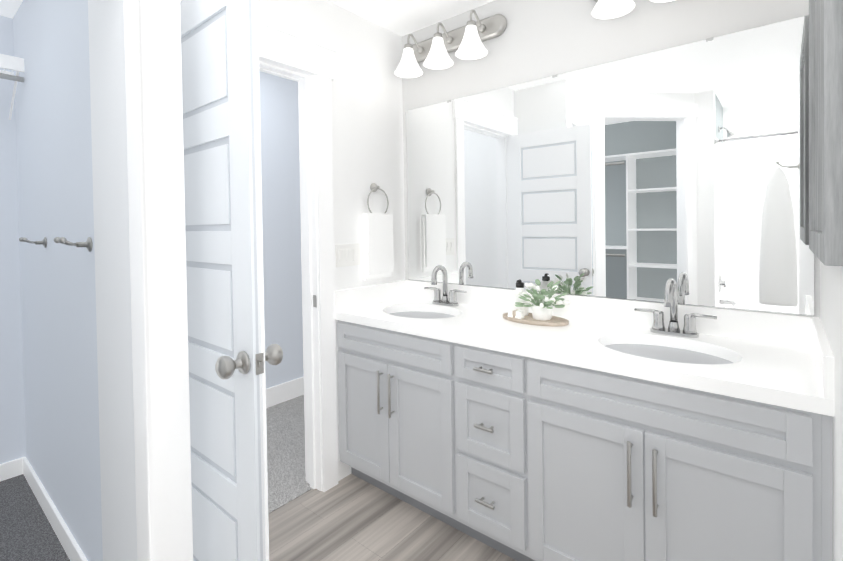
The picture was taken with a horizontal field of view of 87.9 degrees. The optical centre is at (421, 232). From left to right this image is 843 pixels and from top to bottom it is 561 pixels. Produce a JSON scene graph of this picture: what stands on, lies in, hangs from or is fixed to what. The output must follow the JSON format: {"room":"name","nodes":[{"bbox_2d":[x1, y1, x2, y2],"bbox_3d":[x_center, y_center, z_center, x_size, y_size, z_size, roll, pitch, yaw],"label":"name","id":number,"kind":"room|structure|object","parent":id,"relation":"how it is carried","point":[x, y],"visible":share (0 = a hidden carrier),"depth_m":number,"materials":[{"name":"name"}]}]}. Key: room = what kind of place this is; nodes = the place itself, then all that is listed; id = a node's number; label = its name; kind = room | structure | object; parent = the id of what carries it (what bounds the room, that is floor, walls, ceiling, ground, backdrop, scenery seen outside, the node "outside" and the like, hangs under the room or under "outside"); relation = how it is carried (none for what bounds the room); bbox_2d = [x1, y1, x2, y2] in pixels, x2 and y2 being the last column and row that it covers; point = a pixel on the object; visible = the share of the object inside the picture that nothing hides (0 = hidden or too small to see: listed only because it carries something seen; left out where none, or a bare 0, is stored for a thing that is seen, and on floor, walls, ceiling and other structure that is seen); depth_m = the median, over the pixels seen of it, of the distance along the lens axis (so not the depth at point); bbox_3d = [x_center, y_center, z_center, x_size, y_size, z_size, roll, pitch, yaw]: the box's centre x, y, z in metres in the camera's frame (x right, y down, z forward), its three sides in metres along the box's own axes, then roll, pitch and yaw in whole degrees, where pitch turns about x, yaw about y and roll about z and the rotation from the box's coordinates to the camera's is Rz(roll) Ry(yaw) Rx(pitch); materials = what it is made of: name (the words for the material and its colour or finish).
{"room":"bathroom","nodes":[
{"label":"bathroom","id":0,"kind":"room"},
{"bbox_2d":[0,458,20,480],"bbox_3d":[-2.718,1.275,1.656,0.014,0.090,1.800,0,1,40],"label":"baseboard","id":1,"kind":"structure","parent":0,"point":[10,469],"depth_m":2.31,"materials":[{"name":"white wood"}]},
{"bbox_2d":[88,0,137,560],"bbox_3d":[-0.872,0.078,1.352,0.440,2.440,0.105,0,1,40],"label":"door frame","id":2,"kind":"structure","parent":0,"point":[105,17],"depth_m":1.36,"materials":[{"name":"white paint"}]},
{"bbox_2d":[20,457,87,560],"bbox_3d":[-1.425,1.254,1.774,1.859,0.090,0.030,0,1,40],"label":"baseboard","id":3,"kind":"structure","parent":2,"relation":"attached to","point":[72,549],"depth_m":1.92,"materials":[{"name":"white wood"}]},
{"bbox_2d":[124,0,192,560],"bbox_3d":[-0.738,0.203,1.231,0.102,2.010,0.108,0,1,40],"label":"trim","id":4,"kind":"structure","parent":2,"relation":"attached to","point":[153,71],"depth_m":1.19,"materials":[{"name":"white wood"}]},
{"bbox_2d":[0,0,303,560],"bbox_3d":[-1.573,0.076,2.071,1.485,2.440,3.950,0,1,40],"label":"wall","id":5,"kind":"structure","parent":0,"point":[49,415],"depth_m":2.02,"materials":[{"name":"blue paint"}]},
{"bbox_2d":[0,54,24,119],"bbox_3d":[-2.617,-0.704,1.557,0.300,0.253,1.761,0,1,40],"label":"shelf","id":6,"kind":"object","parent":5,"relation":"attached to","point":[12,63],"visible":0.98,"depth_m":2.12,"materials":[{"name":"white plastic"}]},
{"bbox_2d":[0,395,312,560],"bbox_3d":[-1.142,1.320,1.652,2.850,0.054,4.100,0,1,40],"label":"floor","id":7,"kind":"structure","parent":0,"point":[27,532],"depth_m":2.16,"materials":[{"name":"grey carpet"}]},
{"bbox_2d":[0,0,493,35],"bbox_3d":[-0.543,-1.193,1.087,4.700,0.100,4.300,0,1,40],"label":"ceiling","id":8,"kind":"structure","parent":0,"point":[401,17],"depth_m":2.29,"materials":[{"name":"white paint"}]},
{"bbox_2d":[266,377,303,407],"bbox_3d":[-1.217,1.206,3.050,0.014,0.140,2.035,0,1,40],"label":"baseboard","id":9,"kind":"structure","parent":0,"point":[284,392],"depth_m":3.27,"materials":[{"name":"white"}]},
{"bbox_2d":[258,0,403,480],"bbox_3d":[-0.641,0.063,2.076,0.115,2.440,1.515,0,1,40],"label":"wall","id":10,"kind":"structure","parent":0,"point":[374,98],"depth_m":2.35,"materials":[{"name":"white paint"}]},
{"bbox_2d":[180,0,337,491],"bbox_3d":[-0.779,0.185,1.903,0.171,2.205,0.956,0,1,40],"label":"door frame","id":11,"kind":"structure","parent":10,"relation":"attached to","point":[306,63],"depth_m":2.16,"materials":[{"name":"white wood"}]},
{"bbox_2d":[180,0,282,560],"bbox_3d":[-0.693,0.270,1.387,0.682,2.025,0.183,0,1,40],"label":"door","id":12,"kind":"structure","parent":11,"relation":"attached to","point":[228,355],"depth_m":1.26,"materials":[{"name":"white wood"}]},
{"bbox_2d":[335,243,359,266],"bbox_3d":[-0.382,0.118,2.289,0.012,0.116,0.164,0,1,40],"label":"switch plate","id":13,"kind":"object","parent":10,"relation":"attached to","point":[347,254],"visible":1,"depth_m":2.28,"materials":[{"name":"white plastic"}]},
{"bbox_2d":[334,280,405,311],"bbox_3d":[-0.273,0.342,2.412,0.020,0.101,0.536,0,1,40],"label":"backsplash","id":14,"kind":"structure","parent":10,"relation":"attached to","point":[396,290],"depth_m":2.38,"materials":[{"name":"white stone"}]},
{"bbox_2d":[362,183,393,279],"bbox_3d":[-0.243,-0.009,2.423,0.055,0.531,0.205,0,1,40],"label":"towel ring","id":15,"kind":"object","parent":10,"relation":"attached to","point":[378,251],"visible":1,"depth_m":2.39,"materials":[{"name":"white fabric"}]},
{"bbox_2d":[268,474,516,560],"bbox_3d":[-0.061,1.326,0.370,3.050,0.050,3.500,0,1,40],"label":"floor","id":16,"kind":"structure","parent":0,"point":[351,517],"depth_m":1.87,"materials":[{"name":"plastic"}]},
{"bbox_2d":[335,300,834,560],"bbox_3d":[0.439,0.851,1.835,1.852,0.839,0.579,0,1,40],"label":"bathroom vanity","id":17,"kind":"object","parent":16,"relation":"on","point":[601,429],"depth_m":1.45,"materials":[{"name":"grey wood"}]},
{"bbox_2d":[346,300,493,331],"bbox_3d":[0.006,0.411,2.196,0.490,0.038,0.556,0,1,40],"label":"countertop","id":18,"kind":"structure","parent":17,"relation":"on","point":[384,315],"depth_m":2.09,"materials":[{"name":"white stone"}]},
{"bbox_2d":[394,308,457,319],"bbox_3d":[0.002,0.514,2.190,0.451,0.192,0.346,0,1,40],"label":"sink","id":19,"kind":"object","parent":18,"relation":"in","point":[426,313],"depth_m":2.32,"materials":[{"name":"white ceramic"}]},
{"bbox_2d":[424,265,466,305],"bbox_3d":[0.100,0.280,2.313,0.275,0.216,0.142,0,1,40],"label":"faucet","id":20,"kind":"object","parent":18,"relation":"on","point":[444,300],"visible":1,"depth_m":2.33,"materials":[{"name":"silver metal"}]},
{"bbox_2d":[503,313,568,325],"bbox_3d":[0.494,0.380,1.915,0.300,0.018,0.160,0,1,40],"label":"wood tray","id":21,"kind":"object","parent":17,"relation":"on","point":[552,321],"visible":0.75,"depth_m":1.86,"materials":[{"name":"brown wood"}]},
{"bbox_2d":[508,309,523,318],"bbox_3d":[0.416,0.361,1.926,0.065,0.035,0.039,0,1,40],"label":"stack","id":22,"kind":"object","parent":21,"relation":"on","point":[513,313],"visible":0.98,"depth_m":1.91,"materials":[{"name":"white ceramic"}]},
{"bbox_2d":[512,279,528,315],"bbox_3d":[0.450,0.295,1.995,0.074,0.162,0.074,0,1,40],"label":"soap bottle","id":23,"kind":"object","parent":21,"relation":"on","point":[519,285],"visible":0.56,"depth_m":1.97,"materials":[{"name":"white plastic"}]},
{"bbox_2d":[512,279,570,320],"bbox_3d":[0.510,0.291,1.901,0.210,0.171,0.252,0,1,40],"label":"potted plant","id":24,"kind":"object","parent":21,"relation":"on","point":[541,310],"visible":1,"depth_m":1.87,"materials":[{"name":"green plant"}]},
{"bbox_2d":[562,324,761,395],"bbox_3d":[0.842,0.410,1.505,0.490,0.038,0.556,0,1,40],"label":"countertop","id":25,"kind":"structure","parent":17,"relation":"on","point":[740,378],"depth_m":1.38,"materials":[{"name":"white stone"}]},
{"bbox_2d":[602,336,737,367],"bbox_3d":[0.830,0.513,1.492,0.451,0.192,0.346,0,1,40],"label":"sink","id":26,"kind":"object","parent":25,"relation":"in","point":[620,343],"depth_m":1.56,"materials":[{"name":"white ceramic"}]},
{"bbox_2d":[634,278,716,337],"bbox_3d":[0.931,0.279,1.627,0.275,0.216,0.142,0,1,40],"label":"faucet","id":27,"kind":"object","parent":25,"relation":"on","point":[689,330],"visible":1,"depth_m":1.64,"materials":[{"name":"silver metal"}]},
{"bbox_2d":[400,0,808,279],"bbox_3d":[0.597,0.043,2.135,1.950,2.440,0.115,0,1,40],"label":"wall","id":28,"kind":"structure","parent":0,"point":[540,39],"depth_m":2.00,"materials":[{"name":"white paint"}]},
{"bbox_2d":[394,10,506,77],"bbox_3d":[0.103,-0.991,2.299,0.660,0.224,0.213,0,1,40],"label":"wall lamp","id":29,"kind":"object","parent":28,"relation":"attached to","point":[468,38],"visible":1,"depth_m":2.26,"materials":[{"name":"white glass"}]},
{"bbox_2d":[406,280,809,347],"bbox_3d":[0.610,0.335,2.043,1.852,0.101,0.020,0,1,40],"label":"backsplash","id":30,"kind":"structure","parent":28,"relation":"attached to","point":[767,328],"depth_m":1.78,"materials":[{"name":"white stone"}]},
{"bbox_2d":[406,15,813,316],"bbox_3d":[0.613,-0.220,2.031,1.804,1.009,0.009,0,1,40],"label":"wall mirror","id":31,"kind":"object","parent":28,"relation":"attached to","point":[647,176],"visible":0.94,"depth_m":1.80,"materials":[{"name":"clear glass"}]},
{"bbox_2d":[591,0,673,18],"bbox_3d":[0.930,-0.993,1.616,0.660,0.224,0.213,0,1,40],"label":"wall lamp","id":32,"kind":"object","parent":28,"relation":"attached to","point":[606,9],"visible":1,"depth_m":1.77,"materials":[{"name":"white glass"}]},
{"bbox_2d":[814,254,842,560],"bbox_3d":[0.581,0.070,0.462,0.115,2.440,2.715,0,1,40],"label":"wall","id":33,"kind":"structure","parent":0,"point":[828,280],"depth_m":1.03,"materials":[{"name":"white paint"}]},
{"bbox_2d":[810,317,833,399],"bbox_3d":[1.139,0.340,1.245,0.020,0.101,0.536,0,1,40],"label":"backsplash","id":34,"kind":"structure","parent":33,"relation":"attached to","point":[820,348],"depth_m":1.11,"materials":[{"name":"white stone"}]},
{"bbox_2d":[809,0,842,265],"bbox_3d":[1.006,-0.364,1.095,0.032,0.845,0.650,0,1,40],"label":"frame","id":35,"kind":"object","parent":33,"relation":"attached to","point":[826,132],"visible":1,"depth_m":0.85,"materials":[{"name":"grey wood"}]},
{"bbox_3d":[-1.155,0.099,0.265,4.430,2.440,1.929,0,1,40],"label":"wall","id":36,"kind":"structure","parent":0,"visible":0},
{"bbox_2d":[19,237,46,247],"bbox_3d":[-1.692,0.045,1.906,0.080,0.048,0.084,0,1,40],"label":"robe hook","id":37,"kind":"object","parent":36,"relation":"attached to","point":[44,242],"depth_m":1.91,"materials":[{"name":"silver metal"}]},
{"bbox_2d":[54,237,91,251],"bbox_3d":[-1.167,0.041,1.466,0.088,0.052,0.092,0,1,40],"label":"robe hook","id":38,"kind":"object","parent":36,"relation":"attached to","point":[87,244],"depth_m":1.47,"materials":[{"name":"silver metal"}]}
]}

